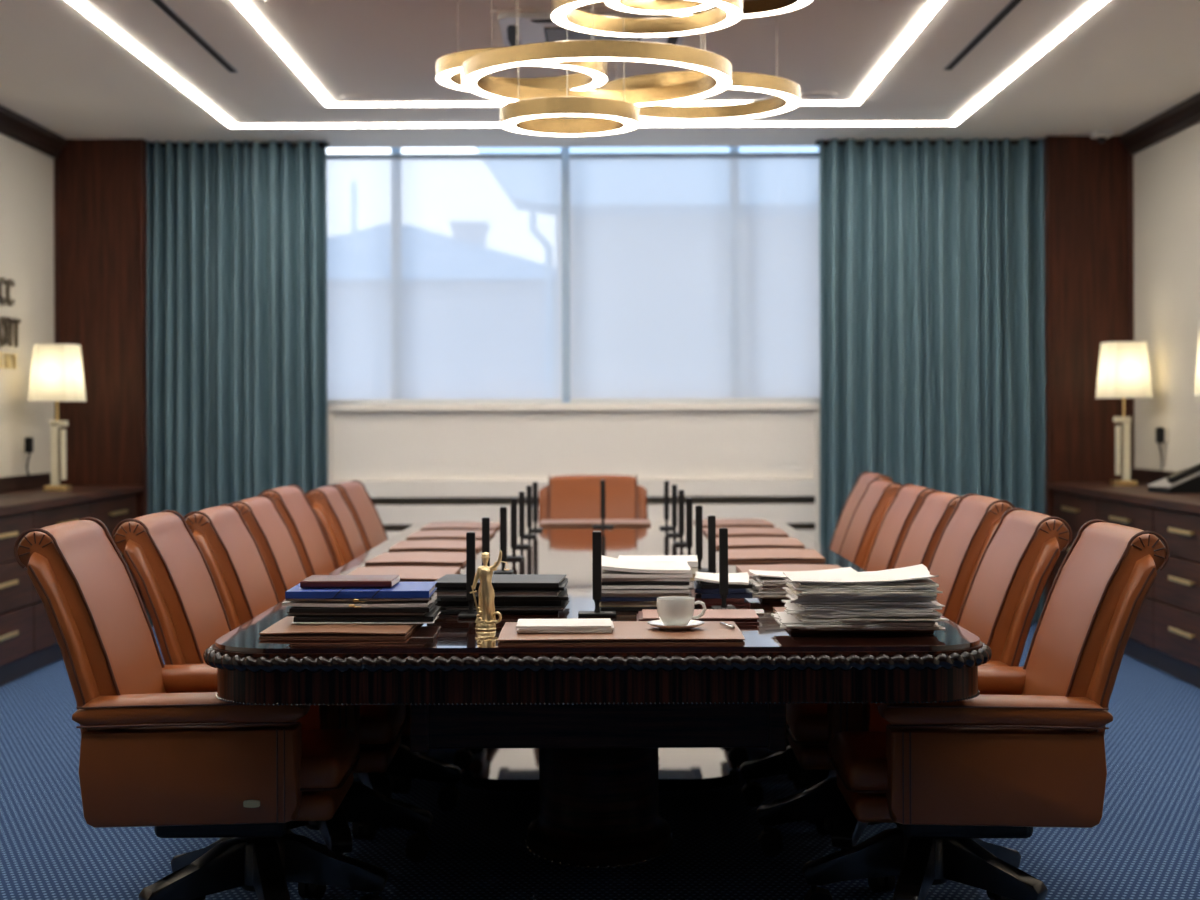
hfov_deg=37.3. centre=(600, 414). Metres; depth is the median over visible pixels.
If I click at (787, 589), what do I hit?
bundle
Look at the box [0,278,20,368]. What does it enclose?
sign
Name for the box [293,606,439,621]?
folder
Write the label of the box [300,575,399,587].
notebook
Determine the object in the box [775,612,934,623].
bundle
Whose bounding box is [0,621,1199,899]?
floor
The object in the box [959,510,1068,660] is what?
cushion
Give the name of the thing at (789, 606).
bundle
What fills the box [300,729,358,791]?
seat cushion
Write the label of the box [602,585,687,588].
bundle
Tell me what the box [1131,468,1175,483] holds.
backsplash
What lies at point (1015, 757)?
swivel armchair
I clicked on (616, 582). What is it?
folder
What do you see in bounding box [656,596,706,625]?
coffee cup
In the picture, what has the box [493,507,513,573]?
microphone
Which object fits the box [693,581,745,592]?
folder
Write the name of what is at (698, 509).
microphone
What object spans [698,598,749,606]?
folder
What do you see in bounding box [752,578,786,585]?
bundle
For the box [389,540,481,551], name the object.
desk pad
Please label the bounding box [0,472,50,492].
backsplash
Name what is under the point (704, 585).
folder
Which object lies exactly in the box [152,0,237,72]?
ceiling vent
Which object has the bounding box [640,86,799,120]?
diffuser
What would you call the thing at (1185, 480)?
desk telephone
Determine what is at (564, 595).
folder
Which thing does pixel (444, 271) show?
roller blind
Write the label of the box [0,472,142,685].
sideboard
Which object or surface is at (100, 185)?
wall panel
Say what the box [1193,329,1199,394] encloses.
table lamp
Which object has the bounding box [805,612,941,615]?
bundle
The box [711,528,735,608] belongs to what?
microphone
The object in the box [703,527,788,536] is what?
desk pad
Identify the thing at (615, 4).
diffuser
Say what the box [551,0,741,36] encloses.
diffuser
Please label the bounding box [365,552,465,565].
desk pad
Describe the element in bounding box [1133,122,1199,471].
wall
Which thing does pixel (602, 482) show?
microphone
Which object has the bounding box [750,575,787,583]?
bundle
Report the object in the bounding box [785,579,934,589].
bundle
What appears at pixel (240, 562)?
cushion
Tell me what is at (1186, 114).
trim
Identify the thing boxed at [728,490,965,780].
swivel armchair
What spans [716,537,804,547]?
desk pad
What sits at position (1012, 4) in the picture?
ceiling vent
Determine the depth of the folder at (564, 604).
4.74 m
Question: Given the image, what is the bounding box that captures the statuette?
[470,550,509,630]
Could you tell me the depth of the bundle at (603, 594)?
4.82 m
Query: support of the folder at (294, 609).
on the folder at (409, 613)
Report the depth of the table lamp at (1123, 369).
10.24 m
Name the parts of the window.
sill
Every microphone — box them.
[458,531,476,618]
[482,517,489,566]
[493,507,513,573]
[507,498,522,559]
[516,491,529,547]
[524,485,536,536]
[531,482,542,530]
[578,531,615,616]
[592,480,613,527]
[659,480,672,528]
[667,484,679,535]
[673,490,685,544]
[686,498,695,554]
[695,505,707,572]
[708,515,715,572]
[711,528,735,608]
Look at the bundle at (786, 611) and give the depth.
4.22 m
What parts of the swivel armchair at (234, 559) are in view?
leg, seat, leg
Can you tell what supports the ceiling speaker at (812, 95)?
attached to the ceiling
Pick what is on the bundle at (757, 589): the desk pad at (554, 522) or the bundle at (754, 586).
the bundle at (754, 586)
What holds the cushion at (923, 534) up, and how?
on the swivel armchair at (923, 534)
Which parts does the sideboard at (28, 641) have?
handle, handle, handle, drawer, drawer, drawer, drawer, drawer, drawer, drawer, drawer, handle, drawer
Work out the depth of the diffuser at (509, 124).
6.34 m
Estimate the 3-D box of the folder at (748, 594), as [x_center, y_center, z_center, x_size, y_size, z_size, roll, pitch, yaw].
[0.343,0.498,5.019,0.140,0.014,0.241,0,0,-2]
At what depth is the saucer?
4.25 m
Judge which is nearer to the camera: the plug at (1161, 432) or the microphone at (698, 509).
the microphone at (698, 509)
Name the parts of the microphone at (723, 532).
plate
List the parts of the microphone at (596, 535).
plate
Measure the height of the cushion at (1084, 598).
0.628 m
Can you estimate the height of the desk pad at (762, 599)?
0.015 m
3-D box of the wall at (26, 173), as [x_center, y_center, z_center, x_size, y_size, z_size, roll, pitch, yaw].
[-3.401,-0.188,4.635,0.120,3.000,13.870,0,0,0]
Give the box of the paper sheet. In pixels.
[754,609,763,613]
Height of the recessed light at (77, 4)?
0.010 m
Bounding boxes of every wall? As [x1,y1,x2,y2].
[0,133,54,476]
[327,410,819,412]
[327,411,819,542]
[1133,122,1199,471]
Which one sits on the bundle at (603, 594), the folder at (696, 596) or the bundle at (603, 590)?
the bundle at (603, 590)
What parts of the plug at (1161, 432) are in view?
cord, wall plate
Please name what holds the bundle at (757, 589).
on the bundle at (753, 588)
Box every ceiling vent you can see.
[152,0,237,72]
[943,0,1021,69]
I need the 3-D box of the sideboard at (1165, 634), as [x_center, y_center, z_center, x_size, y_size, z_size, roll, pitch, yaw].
[2.990,0.807,7.890,0.538,0.965,5.980,0,0,0]
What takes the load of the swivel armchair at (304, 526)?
on the floor
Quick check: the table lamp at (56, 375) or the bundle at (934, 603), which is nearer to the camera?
the bundle at (934, 603)
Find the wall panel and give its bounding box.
[54,139,151,625]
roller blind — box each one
[326,153,561,402]
[569,152,819,402]
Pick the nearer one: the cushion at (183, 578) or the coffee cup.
the coffee cup
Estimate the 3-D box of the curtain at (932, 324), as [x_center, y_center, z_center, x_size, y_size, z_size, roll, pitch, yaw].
[2.051,-0.209,11.029,1.426,2.995,0.188,0,0,0]
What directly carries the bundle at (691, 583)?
on the bundle
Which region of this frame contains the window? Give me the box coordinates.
[327,146,819,411]
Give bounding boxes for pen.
[720,622,734,628]
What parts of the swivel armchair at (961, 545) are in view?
leg, leg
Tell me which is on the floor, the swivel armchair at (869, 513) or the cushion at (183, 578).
the swivel armchair at (869, 513)
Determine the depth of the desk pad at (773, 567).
5.99 m
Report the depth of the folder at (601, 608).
4.80 m
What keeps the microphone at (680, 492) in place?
on the conference table
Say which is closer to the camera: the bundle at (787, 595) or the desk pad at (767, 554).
the bundle at (787, 595)
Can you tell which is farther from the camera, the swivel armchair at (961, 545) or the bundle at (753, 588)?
the swivel armchair at (961, 545)
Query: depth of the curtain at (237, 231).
11.02 m
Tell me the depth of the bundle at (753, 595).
4.96 m
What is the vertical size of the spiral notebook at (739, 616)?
0.019 m
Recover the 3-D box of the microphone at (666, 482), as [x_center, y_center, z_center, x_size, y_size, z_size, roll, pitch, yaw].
[0.305,0.417,8.298,0.064,0.224,0.100,0,0,0]
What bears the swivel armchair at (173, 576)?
on the floor
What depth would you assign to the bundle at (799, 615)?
4.22 m
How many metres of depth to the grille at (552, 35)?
7.82 m
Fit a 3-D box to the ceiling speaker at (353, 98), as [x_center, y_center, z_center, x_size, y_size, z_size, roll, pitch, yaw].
[-1.294,-1.692,9.516,0.200,0.007,0.200,0,0,0]
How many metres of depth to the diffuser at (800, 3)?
7.15 m
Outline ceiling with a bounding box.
[0,0,1199,147]
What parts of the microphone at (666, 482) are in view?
plate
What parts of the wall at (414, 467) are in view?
post, panel, post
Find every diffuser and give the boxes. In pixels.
[436,63,606,90]
[462,58,730,105]
[501,114,638,135]
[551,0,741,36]
[605,0,713,13]
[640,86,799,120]
[672,0,811,17]
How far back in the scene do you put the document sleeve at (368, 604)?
4.40 m
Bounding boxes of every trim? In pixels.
[0,105,66,158]
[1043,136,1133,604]
[1120,93,1199,154]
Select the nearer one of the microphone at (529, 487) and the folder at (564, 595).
the folder at (564, 595)
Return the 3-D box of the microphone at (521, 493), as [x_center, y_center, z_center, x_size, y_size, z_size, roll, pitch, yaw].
[-0.319,0.419,7.166,0.064,0.224,0.100,0,0,0]
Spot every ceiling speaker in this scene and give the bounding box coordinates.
[264,0,312,8]
[340,94,377,101]
[801,92,837,98]
[879,0,927,6]
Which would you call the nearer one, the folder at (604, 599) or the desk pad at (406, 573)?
the folder at (604, 599)
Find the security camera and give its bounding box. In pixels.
[1090,130,1112,142]
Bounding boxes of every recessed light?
[66,0,1108,127]
[232,0,945,105]
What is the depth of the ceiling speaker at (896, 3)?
7.33 m
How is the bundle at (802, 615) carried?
on the bundle at (799, 615)
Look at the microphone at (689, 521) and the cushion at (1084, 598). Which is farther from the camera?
the microphone at (689, 521)
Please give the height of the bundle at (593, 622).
0.006 m
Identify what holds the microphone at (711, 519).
on the conference table
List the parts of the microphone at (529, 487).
plate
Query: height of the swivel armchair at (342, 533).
0.988 m
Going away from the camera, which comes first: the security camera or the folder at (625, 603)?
the folder at (625, 603)
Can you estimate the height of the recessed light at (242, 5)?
0.010 m
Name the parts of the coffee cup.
handle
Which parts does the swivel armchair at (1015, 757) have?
leg, seat, armrest, leg, leg, leg, armrest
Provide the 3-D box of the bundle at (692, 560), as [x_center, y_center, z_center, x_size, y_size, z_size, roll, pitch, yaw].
[0.170,0.440,5.362,0.243,0.019,0.244,0,0,3]
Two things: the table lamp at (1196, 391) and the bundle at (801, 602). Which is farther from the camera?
the table lamp at (1196, 391)
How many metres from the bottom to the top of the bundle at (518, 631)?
0.006 m
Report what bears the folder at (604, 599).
on the folder at (625, 603)
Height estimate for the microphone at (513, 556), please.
0.224 m
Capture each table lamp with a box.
[28,344,86,490]
[1095,341,1152,485]
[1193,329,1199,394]
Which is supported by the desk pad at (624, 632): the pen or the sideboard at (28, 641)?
the pen
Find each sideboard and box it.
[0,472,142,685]
[1046,468,1199,687]
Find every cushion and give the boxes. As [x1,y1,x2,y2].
[18,520,165,695]
[115,512,229,663]
[183,506,277,624]
[232,497,305,601]
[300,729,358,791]
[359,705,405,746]
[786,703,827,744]
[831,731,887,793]
[894,492,964,568]
[929,495,1012,622]
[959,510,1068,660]
[1021,522,1165,696]
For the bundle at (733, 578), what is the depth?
4.99 m
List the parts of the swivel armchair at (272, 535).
leg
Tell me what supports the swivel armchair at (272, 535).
on the floor
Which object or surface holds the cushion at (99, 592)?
on the swivel armchair at (159, 749)
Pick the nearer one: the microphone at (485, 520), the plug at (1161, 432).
the microphone at (485, 520)
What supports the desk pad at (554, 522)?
on the conference table
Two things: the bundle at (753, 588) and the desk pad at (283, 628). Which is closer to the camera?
the desk pad at (283, 628)
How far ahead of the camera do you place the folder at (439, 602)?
4.75 m
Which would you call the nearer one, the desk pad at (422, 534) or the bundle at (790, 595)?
the bundle at (790, 595)
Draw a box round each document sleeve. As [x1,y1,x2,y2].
[282,593,436,607]
[286,589,436,601]
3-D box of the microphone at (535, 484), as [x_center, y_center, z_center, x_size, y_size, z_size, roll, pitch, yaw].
[-0.302,0.419,8.175,0.064,0.224,0.100,0,0,0]
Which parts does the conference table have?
rope moulding, bead trim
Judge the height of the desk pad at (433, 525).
0.015 m
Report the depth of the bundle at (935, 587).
4.21 m
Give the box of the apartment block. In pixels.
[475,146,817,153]
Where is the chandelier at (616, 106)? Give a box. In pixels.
[435,0,812,136]
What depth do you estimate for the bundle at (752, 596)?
4.96 m
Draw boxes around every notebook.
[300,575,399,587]
[636,608,758,623]
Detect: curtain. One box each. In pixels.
[147,140,328,626]
[815,138,1044,623]
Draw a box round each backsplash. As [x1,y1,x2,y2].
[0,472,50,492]
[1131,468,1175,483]
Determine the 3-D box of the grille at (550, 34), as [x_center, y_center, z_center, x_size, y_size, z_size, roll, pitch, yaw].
[-0.036,-1.668,7.880,0.420,0.003,0.420,0,0,0]
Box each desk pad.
[259,616,417,637]
[347,566,460,581]
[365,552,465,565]
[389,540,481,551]
[406,530,494,539]
[420,522,499,529]
[498,621,744,644]
[539,519,650,525]
[693,519,774,526]
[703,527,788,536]
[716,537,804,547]
[728,548,824,561]
[735,564,841,578]
[760,598,789,601]
[773,607,933,631]
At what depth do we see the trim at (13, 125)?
10.29 m
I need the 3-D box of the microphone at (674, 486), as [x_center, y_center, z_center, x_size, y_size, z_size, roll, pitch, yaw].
[0.323,0.417,7.827,0.064,0.224,0.100,0,0,0]
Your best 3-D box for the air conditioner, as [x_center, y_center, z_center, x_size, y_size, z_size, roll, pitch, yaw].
[-0.036,-1.678,7.880,0.860,0.043,0.860,0,0,0]
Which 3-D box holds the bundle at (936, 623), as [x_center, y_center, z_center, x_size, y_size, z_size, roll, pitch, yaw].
[0.645,0.508,4.331,0.354,0.005,0.238,0,0,1]
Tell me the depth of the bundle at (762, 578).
4.99 m
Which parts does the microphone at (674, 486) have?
plate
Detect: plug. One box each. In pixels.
[22,437,33,475]
[1156,427,1166,471]
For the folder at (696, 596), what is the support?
on the folder at (746, 603)
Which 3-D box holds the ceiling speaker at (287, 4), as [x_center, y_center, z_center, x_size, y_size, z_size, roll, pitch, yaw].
[-1.283,-1.692,7.309,0.200,0.007,0.200,0,0,0]
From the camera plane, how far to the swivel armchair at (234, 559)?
5.79 m
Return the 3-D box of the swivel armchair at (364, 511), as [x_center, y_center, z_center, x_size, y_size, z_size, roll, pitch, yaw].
[-0.843,0.812,8.530,0.872,0.983,0.647,0,0,3]
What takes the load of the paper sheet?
on the conference table
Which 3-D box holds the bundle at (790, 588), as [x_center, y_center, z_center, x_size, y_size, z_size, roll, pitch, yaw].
[0.632,0.426,4.320,0.340,0.005,0.247,0,0,0]
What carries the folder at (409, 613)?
on the folder at (430, 616)
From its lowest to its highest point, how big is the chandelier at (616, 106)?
0.666 m
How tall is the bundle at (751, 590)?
0.004 m
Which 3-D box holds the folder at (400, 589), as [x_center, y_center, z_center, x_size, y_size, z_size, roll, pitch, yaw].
[-0.603,0.443,4.517,0.355,0.021,0.251,0,0,-1]
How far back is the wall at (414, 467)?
11.21 m
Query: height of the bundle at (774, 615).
0.005 m
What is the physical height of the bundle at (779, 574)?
0.015 m
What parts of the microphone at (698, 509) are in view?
plate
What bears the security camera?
attached to the ceiling
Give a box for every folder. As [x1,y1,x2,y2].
[285,582,436,598]
[287,605,436,615]
[289,598,436,612]
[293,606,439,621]
[434,574,566,586]
[434,590,562,596]
[435,578,567,590]
[435,597,562,605]
[438,606,557,613]
[441,588,567,600]
[443,598,569,610]
[599,601,656,606]
[600,597,657,601]
[600,606,694,610]
[602,581,688,584]
[691,590,743,602]
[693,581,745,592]
[696,580,751,588]
[697,588,751,598]
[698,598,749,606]
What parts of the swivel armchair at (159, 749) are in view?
armrest, leg, leg, maker plate, leg, leg, armrest, seat, leg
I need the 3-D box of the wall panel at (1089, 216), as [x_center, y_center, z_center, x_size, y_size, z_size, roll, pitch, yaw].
[2.999,-0.210,11.150,0.520,3.000,0.540,0,0,0]
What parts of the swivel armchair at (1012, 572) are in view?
leg, seat, armrest, leg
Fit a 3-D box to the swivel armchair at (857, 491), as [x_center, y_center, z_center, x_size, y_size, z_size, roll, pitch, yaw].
[0.938,0.789,8.570,0.872,1.016,0.647,0,0,0]
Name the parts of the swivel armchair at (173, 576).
leg, leg, armrest, seat, leg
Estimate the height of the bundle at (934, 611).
0.004 m
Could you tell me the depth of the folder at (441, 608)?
4.74 m
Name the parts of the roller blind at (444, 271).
head rail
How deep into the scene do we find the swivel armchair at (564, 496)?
9.55 m
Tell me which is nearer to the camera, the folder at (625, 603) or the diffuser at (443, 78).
the folder at (625, 603)
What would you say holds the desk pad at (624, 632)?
on the conference table
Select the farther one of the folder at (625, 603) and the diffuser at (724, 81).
the diffuser at (724, 81)
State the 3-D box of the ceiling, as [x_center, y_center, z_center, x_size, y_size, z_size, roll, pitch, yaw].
[-0.046,-1.760,4.495,6.800,0.120,13.590,0,0,0]
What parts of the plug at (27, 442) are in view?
wall plate, cord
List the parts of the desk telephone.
frame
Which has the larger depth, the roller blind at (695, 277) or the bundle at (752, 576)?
the roller blind at (695, 277)
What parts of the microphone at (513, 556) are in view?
plate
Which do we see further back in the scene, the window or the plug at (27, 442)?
the window
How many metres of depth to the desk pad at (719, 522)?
8.44 m
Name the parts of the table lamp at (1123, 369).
stem, lamp shade, shade trim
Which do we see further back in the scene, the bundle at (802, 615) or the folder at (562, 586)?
the folder at (562, 586)
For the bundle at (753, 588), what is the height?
0.005 m
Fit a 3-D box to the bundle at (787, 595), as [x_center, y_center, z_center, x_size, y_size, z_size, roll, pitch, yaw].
[0.628,0.441,4.339,0.352,0.004,0.244,0,0,2]
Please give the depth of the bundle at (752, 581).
4.98 m
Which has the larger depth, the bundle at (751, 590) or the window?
the window
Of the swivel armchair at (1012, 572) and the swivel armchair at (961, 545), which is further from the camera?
the swivel armchair at (961, 545)
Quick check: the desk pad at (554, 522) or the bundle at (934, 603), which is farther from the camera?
the desk pad at (554, 522)
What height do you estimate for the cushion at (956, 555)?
0.628 m
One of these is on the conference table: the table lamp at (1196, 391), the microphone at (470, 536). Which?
the microphone at (470, 536)
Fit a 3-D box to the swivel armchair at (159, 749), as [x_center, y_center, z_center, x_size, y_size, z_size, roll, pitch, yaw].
[-0.983,0.788,4.540,0.872,1.032,0.647,0,0,-1]
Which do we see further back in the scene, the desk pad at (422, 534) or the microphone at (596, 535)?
the desk pad at (422, 534)
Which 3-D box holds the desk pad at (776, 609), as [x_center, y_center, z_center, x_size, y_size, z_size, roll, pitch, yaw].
[0.637,0.519,4.560,0.350,0.015,0.450,0,0,0]
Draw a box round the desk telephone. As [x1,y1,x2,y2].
[1147,464,1199,493]
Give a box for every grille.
[544,28,639,41]
[546,29,637,41]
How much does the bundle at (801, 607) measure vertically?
0.004 m
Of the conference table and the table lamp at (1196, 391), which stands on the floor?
the conference table
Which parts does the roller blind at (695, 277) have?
head rail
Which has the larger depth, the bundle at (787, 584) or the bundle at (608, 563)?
the bundle at (608, 563)
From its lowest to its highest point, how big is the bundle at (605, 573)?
0.011 m
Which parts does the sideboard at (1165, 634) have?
drawer, drawer, handle, drawer, handle, drawer, drawer, drawer, drawer, drawer, drawer, handle, handle, handle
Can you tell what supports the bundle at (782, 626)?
on the bundle at (936, 623)
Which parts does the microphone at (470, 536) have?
plate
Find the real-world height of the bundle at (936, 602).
0.004 m
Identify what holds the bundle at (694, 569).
on the bundle
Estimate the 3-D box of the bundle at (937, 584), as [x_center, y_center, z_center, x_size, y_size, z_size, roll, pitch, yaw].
[0.642,0.406,4.332,0.334,0.005,0.252,0,0,3]
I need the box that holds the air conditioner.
[490,9,688,46]
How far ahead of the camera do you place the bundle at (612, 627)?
4.20 m
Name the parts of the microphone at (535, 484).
plate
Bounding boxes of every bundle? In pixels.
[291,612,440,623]
[516,618,611,627]
[517,628,611,632]
[519,621,613,630]
[601,555,691,572]
[602,569,692,577]
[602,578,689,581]
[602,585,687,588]
[602,588,688,592]
[602,593,688,596]
[618,555,697,566]
[688,581,693,587]
[690,567,697,573]
[694,571,748,584]
[747,588,787,594]
[749,567,856,577]
[749,579,788,586]
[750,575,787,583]
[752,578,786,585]
[752,584,787,592]
[752,594,785,596]
[752,596,787,597]
[754,575,788,581]
[754,586,782,588]
[757,589,785,590]
[771,614,930,626]
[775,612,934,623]
[775,619,938,628]
[782,600,932,611]
[783,564,937,582]
[783,587,936,598]
[784,610,948,621]
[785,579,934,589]
[786,583,942,593]
[786,591,936,601]
[787,610,937,613]
[789,587,936,595]
[790,595,935,599]
[790,599,932,603]
[794,603,941,609]
[797,578,936,584]
[797,602,935,605]
[797,614,942,620]
[798,580,938,587]
[798,587,936,591]
[799,621,944,629]
[800,614,940,617]
[803,601,944,607]
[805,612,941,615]
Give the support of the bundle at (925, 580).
on the bundle at (937, 584)
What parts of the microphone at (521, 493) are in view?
plate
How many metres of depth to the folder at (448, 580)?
4.80 m
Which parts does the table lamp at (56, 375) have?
lamp shade, stem, shade trim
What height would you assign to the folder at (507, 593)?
0.016 m
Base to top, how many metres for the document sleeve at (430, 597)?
0.010 m
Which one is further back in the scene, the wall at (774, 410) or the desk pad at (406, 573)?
the wall at (774, 410)
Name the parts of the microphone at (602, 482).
plate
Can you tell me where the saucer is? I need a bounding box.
[647,620,704,629]
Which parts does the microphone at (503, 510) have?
plate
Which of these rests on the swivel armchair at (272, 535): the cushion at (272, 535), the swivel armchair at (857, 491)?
the cushion at (272, 535)
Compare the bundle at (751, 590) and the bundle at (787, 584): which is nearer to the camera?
the bundle at (787, 584)
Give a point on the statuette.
(485, 620)
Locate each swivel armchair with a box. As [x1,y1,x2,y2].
[14,517,387,899]
[112,510,432,861]
[182,504,461,828]
[229,495,473,780]
[258,485,336,576]
[305,485,366,568]
[332,480,387,550]
[538,474,647,521]
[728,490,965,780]
[740,493,1015,823]
[756,508,1071,856]
[802,519,1169,899]
[829,472,893,553]
[838,479,902,569]
[865,484,934,570]
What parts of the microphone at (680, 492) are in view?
plate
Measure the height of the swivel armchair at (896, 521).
1.008 m
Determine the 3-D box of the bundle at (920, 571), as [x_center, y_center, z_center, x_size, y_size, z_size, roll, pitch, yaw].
[0.630,0.385,4.329,0.357,0.026,0.248,0,0,0]
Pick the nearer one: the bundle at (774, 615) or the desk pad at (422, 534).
the bundle at (774, 615)
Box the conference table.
[203,521,991,868]

